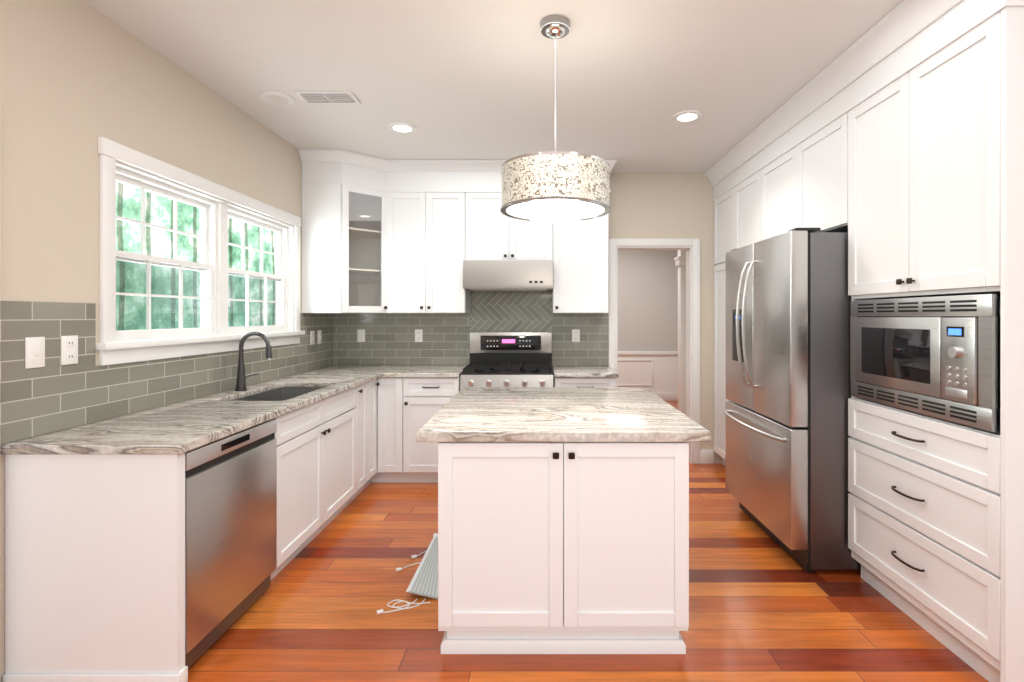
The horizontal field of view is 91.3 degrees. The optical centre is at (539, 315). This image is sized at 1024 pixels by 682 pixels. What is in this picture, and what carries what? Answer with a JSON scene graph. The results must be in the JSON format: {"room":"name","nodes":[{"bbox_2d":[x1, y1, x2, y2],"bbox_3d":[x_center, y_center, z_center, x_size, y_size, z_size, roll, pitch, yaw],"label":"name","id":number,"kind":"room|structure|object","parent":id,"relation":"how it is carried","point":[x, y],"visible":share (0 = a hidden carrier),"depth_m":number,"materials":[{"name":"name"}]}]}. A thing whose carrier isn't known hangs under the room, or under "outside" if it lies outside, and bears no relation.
{"room":"kitchen","nodes":[
{"label":"kitchen","id":0,"kind":"room"},
{"bbox_2d":[0,0,332,681],"bbox_3d":[-2.025,0.020,1.325,0.150,2.730,7.050,0,0,0],"label":"wall","id":1,"kind":"structure","parent":0,"point":[78,78],"depth_m":2.12,"materials":[{"name":"beige paint"}]},
{"bbox_2d":[0,301,332,444],"bbox_3d":[-1.946,0.204,3.246,0.008,0.518,2.892,0,0,0],"label":"tile","id":2,"kind":"structure","parent":1,"relation":"attached to","point":[53,395],"depth_m":2.15,"materials":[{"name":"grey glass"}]},
{"bbox_2d":[25,337,44,368],"bbox_3d":[-1.933,0.140,1.920,0.018,0.118,0.072,0,0,0],"label":"light switch","id":3,"kind":"object","parent":2,"relation":"attached to","point":[34,352],"visible":1,"depth_m":1.91,"materials":[{"name":"white plastic"}]},
{"bbox_2d":[61,335,77,364],"bbox_3d":[-1.937,0.140,2.060,0.008,0.118,0.072,0,0,0],"label":"electrical outlet plate","id":4,"kind":"object","parent":2,"relation":"attached to","point":[69,349],"visible":1,"depth_m":2.06,"materials":[{"name":"white plastic"}]},
{"bbox_2d":[310,331,314,344],"bbox_3d":[-1.937,0.185,4.260,0.008,0.118,0.072,0,0,0],"label":"electrical outlet plate","id":5,"kind":"object","parent":2,"relation":"attached to","point":[312,337],"visible":1,"depth_m":4.25,"materials":[{"name":"white plastic"}]},
{"bbox_2d":[318,330,321,343],"bbox_3d":[-1.933,0.185,4.400,0.018,0.118,0.072,0,0,0],"label":"outlet","id":6,"kind":"object","parent":2,"relation":"attached to","point":[319,336],"visible":1,"depth_m":4.39,"materials":[{"name":"white plastic"}]},
{"bbox_2d":[96,137,304,365],"bbox_3d":[-1.990,-0.285,3.120,0.180,1.011,1.860,0,0,0],"label":"window","id":7,"kind":"structure","parent":1,"relation":"in","point":[213,333],"depth_m":2.85,"materials":[{"name":"white paint"}]},
{"bbox_2d":[83,0,902,172],"bbox_3d":[0.175,-1.395,3.150,4.550,0.100,10.700,0,0,0],"label":"ceiling","id":8,"kind":"structure","parent":0,"point":[461,79],"depth_m":2.69,"materials":[{"name":"white paint"}]},
{"bbox_2d":[259,91,294,105],"bbox_3d":[-1.620,-1.339,3.080,0.197,0.011,0.198,0,0,0],"label":"recessed light","id":9,"kind":"object","parent":8,"relation":"in","point":[277,98],"visible":1,"depth_m":3.07,"materials":[{"name":"white paint"}]},
{"bbox_2d":[294,91,360,103],"bbox_3d":[-1.300,-1.337,3.070,0.340,0.013,0.170,0,0,0],"label":"ceiling vent","id":10,"kind":"object","parent":8,"relation":"in","point":[327,97],"visible":0.96,"depth_m":3.05,"materials":[{"name":"white metal"}]},
{"bbox_2d":[388,122,416,132],"bbox_3d":[-0.980,-1.339,3.560,0.197,0.011,0.198,0,0,0],"label":"recessed light","id":11,"kind":"object","parent":8,"relation":"in","point":[401,127],"visible":1,"depth_m":3.55,"materials":[{"name":"white paint"}]},
{"bbox_2d":[500,15,609,221],"bbox_3d":[0.070,-0.911,2.300,0.503,0.865,0.503,0,0,0],"label":"pendant light","id":12,"kind":"object","parent":8,"relation":"hanging from","point":[556,186],"visible":1,"depth_m":2.12,"materials":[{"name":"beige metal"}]},
{"bbox_2d":[672,110,702,122],"bbox_3d":[0.990,-1.339,3.360,0.197,0.011,0.198,0,0,0],"label":"recessed light","id":13,"kind":"object","parent":8,"relation":"in","point":[686,116],"visible":1,"depth_m":3.35,"materials":[{"name":"white paint"}]},
{"bbox_2d":[333,173,721,462],"bbox_3d":[0.175,0.020,4.775,4.250,2.730,0.150,0,0,0],"label":"wall","id":14,"kind":"structure","parent":0,"point":[661,205],"depth_m":4.70,"materials":[{"name":"beige paint"}]},
{"bbox_2d":[338,181,377,308],"bbox_3d":[-1.478,-0.580,4.228,0.297,1.003,0.297,0,0,0],"label":"upper cabinet","id":15,"kind":"object","parent":14,"relation":"attached to","point":[357,200],"depth_m":4.43,"materials":[{"name":"white paint"}]},
{"bbox_2d":[298,149,613,312],"bbox_3d":[-0.673,-0.684,4.388,2.548,1.318,0.617,0,0,0],"label":"upper cabinet","id":16,"kind":"object","parent":14,"relation":"attached to","point":[380,235],"depth_m":4.36,"materials":[{"name":"white paint"}]},
{"bbox_2d":[463,260,552,291],"bbox_3d":[-0.270,-0.348,4.439,0.758,0.244,0.498,0,0,0],"label":"range hood","id":17,"kind":"object","parent":16,"relation":"attached to","point":[507,275],"visible":1,"depth_m":4.20,"materials":[{"name":"silver metal"}]},
{"bbox_2d":[333,291,607,364],"bbox_3d":[-0.651,0.055,4.696,2.582,1.060,0.008,0,0,0],"label":"tile","id":18,"kind":"structure","parent":14,"relation":"attached to","point":[389,338],"depth_m":4.69,"materials":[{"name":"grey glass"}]},
{"bbox_2d":[357,329,364,341],"bbox_3d":[-1.677,0.185,4.683,0.072,0.118,0.018,0,0,0],"label":"outlet","id":19,"kind":"object","parent":18,"relation":"attached to","point":[360,335],"visible":1,"depth_m":4.69,"materials":[{"name":"white plastic"}]},
{"bbox_2d":[415,329,422,341],"bbox_3d":[-1.137,0.185,4.687,0.072,0.118,0.008,0,0,0],"label":"electrical outlet plate","id":20,"kind":"object","parent":18,"relation":"attached to","point":[418,335],"visible":1,"depth_m":4.69,"materials":[{"name":"white plastic"}]},
{"bbox_2d":[572,329,579,341],"bbox_3d":[0.337,0.185,4.687,0.072,0.118,0.008,0,0,0],"label":"electrical outlet plate","id":21,"kind":"object","parent":18,"relation":"attached to","point":[575,335],"visible":1,"depth_m":4.69,"materials":[{"name":"white plastic"}]},
{"bbox_2d":[609,239,699,463],"bbox_3d":[1.073,0.330,4.765,0.855,2.110,0.170,0,0,0],"label":"door frame","id":22,"kind":"structure","parent":14,"relation":"attached to","point":[691,247],"depth_m":4.68,"materials":[{"name":"white paint"}]},
{"bbox_2d":[700,450,713,463],"bbox_3d":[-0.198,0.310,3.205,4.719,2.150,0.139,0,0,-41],"label":"baseboard","id":23,"kind":"structure","parent":14,"relation":"attached to","point":[706,456],"depth_m":4.68,"materials":[{"name":"white paint"}]},
{"bbox_2d":[188,401,988,681],"bbox_3d":[0.175,1.435,3.150,4.550,0.100,10.700,0,0,0],"label":"floor","id":24,"kind":"structure","parent":0,"point":[764,606],"depth_m":2.25,"materials":[{"name":"brown wood"}]},
{"bbox_2d":[185,418,276,668],"bbox_3d":[-1.613,0.949,2.188,0.594,0.872,0.640,0,0,0],"label":"dishwasher","id":25,"kind":"object","parent":24,"relation":"on","point":[230,524],"visible":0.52,"depth_m":2.12,"materials":[{"name":"silver metal"}]},
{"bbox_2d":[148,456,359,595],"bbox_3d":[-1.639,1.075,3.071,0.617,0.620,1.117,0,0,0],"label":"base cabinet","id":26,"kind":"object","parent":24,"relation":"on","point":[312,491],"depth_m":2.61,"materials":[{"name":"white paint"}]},
{"bbox_2d":[360,448,367,491],"bbox_3d":[-1.639,0.943,3.745,0.617,0.885,0.351,0,0,0],"label":"base cabinet","id":27,"kind":"object","parent":24,"relation":"on","point":[363,455],"depth_m":3.80,"materials":[{"name":"white paint"}]},
{"bbox_2d":[368,436,383,483],"bbox_3d":[-1.608,0.943,3.950,0.679,0.885,0.300,0,0,0],"label":"base cabinet","id":28,"kind":"object","parent":24,"relation":"on","point":[376,453],"depth_m":4.08,"materials":[{"name":"white paint"}]},
{"bbox_2d":[384,416,411,481],"bbox_3d":[-1.206,0.943,4.357,0.290,0.885,0.680,0,0,0],"label":"base cabinet","id":29,"kind":"object","parent":24,"relation":"on","point":[398,442],"depth_m":4.08,"materials":[{"name":"white paint"}]},
{"bbox_2d":[377,533,437,614],"bbox_3d":[-0.633,1.362,2.701,0.300,0.045,0.778,0,0,0],"label":"bundle","id":30,"kind":"object","parent":24,"relation":"on","point":[424,581],"visible":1,"depth_m":2.58,"materials":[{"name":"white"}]},
{"bbox_2d":[412,372,461,481],"bbox_3d":[-0.920,0.943,4.389,0.519,0.885,0.617,0,0,0],"label":"base cabinet","id":31,"kind":"object","parent":24,"relation":"on","point":[424,454],"depth_m":4.09,"materials":[{"name":"white paint"}]},
{"bbox_2d":[0,366,465,455],"bbox_3d":[-1.303,0.482,3.249,1.289,0.035,2.897,0,0,0],"label":"countertop","id":32,"kind":"structure","parent":31,"relation":"on","point":[356,406],"depth_m":2.81,"materials":[{"name":"beige stone"}]},
{"bbox_2d":[232,332,272,391],"bbox_3d":[-1.785,0.280,3.155,0.227,0.367,0.139,0,0,0],"label":"faucet","id":33,"kind":"object","parent":32,"relation":"on","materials":[{"name":"grey metal"}]},
{"bbox_2d":[236,384,323,399],"bbox_3d":[-1.610,0.597,3.120,0.421,0.217,0.779,0,0,0],"label":"sink","id":34,"kind":"object","parent":32,"relation":"in","point":[285,390],"depth_m":3.50,"materials":[{"name":"grey metal"}]},
{"bbox_2d":[460,332,552,389],"bbox_3d":[-0.270,0.767,4.350,0.760,1.235,0.688,0,0,0],"label":"range","id":35,"kind":"object","parent":24,"relation":"on","point":[510,359],"visible":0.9,"depth_m":4.62,"materials":[{"name":"silver metal"}]},
{"bbox_2d":[432,439,695,653],"bbox_3d":[0.095,0.946,2.596,1.020,0.878,1.208,0,0,0],"label":"kitchen island","id":36,"kind":"object","parent":24,"relation":"on","point":[563,520],"depth_m":2.03,"materials":[{"name":"white paint"}]},
{"bbox_2d":[416,387,710,441],"bbox_3d":[0.094,0.486,2.632,1.188,0.042,1.255,0,0,0],"label":"island countertop","id":37,"kind":"structure","parent":36,"relation":"on","point":[474,412],"depth_m":2.31,"materials":[{"name":"beige stone"}]},
{"bbox_2d":[552,366,618,386],"bbox_3d":[0.379,0.925,4.369,0.523,0.920,0.656,0,0,0],"label":"base cabinet","id":38,"kind":"object","parent":24,"relation":"on","point":[585,376],"visible":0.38,"depth_m":4.08,"materials":[{"name":"white paint"}]},
{"bbox_2d":[713,160,728,465],"bbox_3d":[1.964,0.021,4.418,0.667,2.728,0.557,0,0,0],"label":"tall cabinet","id":39,"kind":"object","parent":24,"relation":"on","point":[721,173],"depth_m":4.54,"materials":[{"name":"white paint"}]},
{"bbox_2d":[724,228,860,571],"bbox_3d":[1.732,0.456,3.134,0.976,1.858,0.943,0,0,0],"label":"refrigerator","id":40,"kind":"object","parent":24,"relation":"on","point":[788,315],"visible":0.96,"depth_m":2.67,"materials":[{"name":"silver metal"}]},
{"bbox_2d":[848,396,1000,681],"bbox_3d":[1.964,0.908,2.210,0.667,0.955,0.880,0,0,0],"label":"base cabinet","id":41,"kind":"object","parent":24,"relation":"on","point":[924,499],"depth_m":2.09,"materials":[{"name":"white paint"}]},
{"bbox_2d":[845,0,1023,681],"bbox_3d":[1.964,0.021,2.200,0.667,2.728,0.900,0,0,0],"label":"tall cabinet","id":42,"kind":"object","parent":24,"relation":"on","point":[891,142],"depth_m":1.98,"materials":[{"name":"white paint"}]},
{"bbox_2d":[850,294,999,431],"bbox_3d":[1.823,0.169,2.210,0.454,0.498,0.820,0,0,0],"label":"microwave oven","id":43,"kind":"object","parent":42,"relation":"in","point":[938,357],"visible":1,"depth_m":2.07,"materials":[{"name":"silver metal"}]},
{"bbox_2d":[618,250,677,400],"bbox_3d":[0.725,0.020,8.225,3.450,2.730,0.150,0,0,0],"label":"wall","id":44,"kind":"structure","parent":0,"point":[648,319],"depth_m":8.13,"materials":[{"name":"grey paint"}]},
{"bbox_2d":[674,250,685,414],"bbox_3d":[1.920,0.235,5.460,0.860,2.300,0.180,0,0,0],"label":"column","id":45,"kind":"structure","parent":0,"point":[680,259],"depth_m":5.40,"materials":[{"name":"white paint"}]},
{"bbox_2d":[729,140,752,251],"bbox_3d":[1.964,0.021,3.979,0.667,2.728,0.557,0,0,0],"label":"upper cabinet","id":46,"kind":"object","parent":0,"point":[741,162],"depth_m":4.04,"materials":[{"name":"white paint"}]},
{"bbox_2d":[753,60,844,242],"bbox_3d":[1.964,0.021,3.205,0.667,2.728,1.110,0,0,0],"label":"upper cabinet","id":47,"kind":"object","parent":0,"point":[799,156],"depth_m":3.08,"materials":[{"name":"white paint"}]},
{"label":"outside","id":48,"kind":"structure","parent":0,"visible":0},
{"bbox_2d":[116,181,274,330],"bbox_3d":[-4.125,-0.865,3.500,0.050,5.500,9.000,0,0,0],"label":"window panes","id":49,"kind":"structure","parent":48,"point":[191,224],"depth_m":5.56,"materials":[{"name":"clear glass"}]}
]}

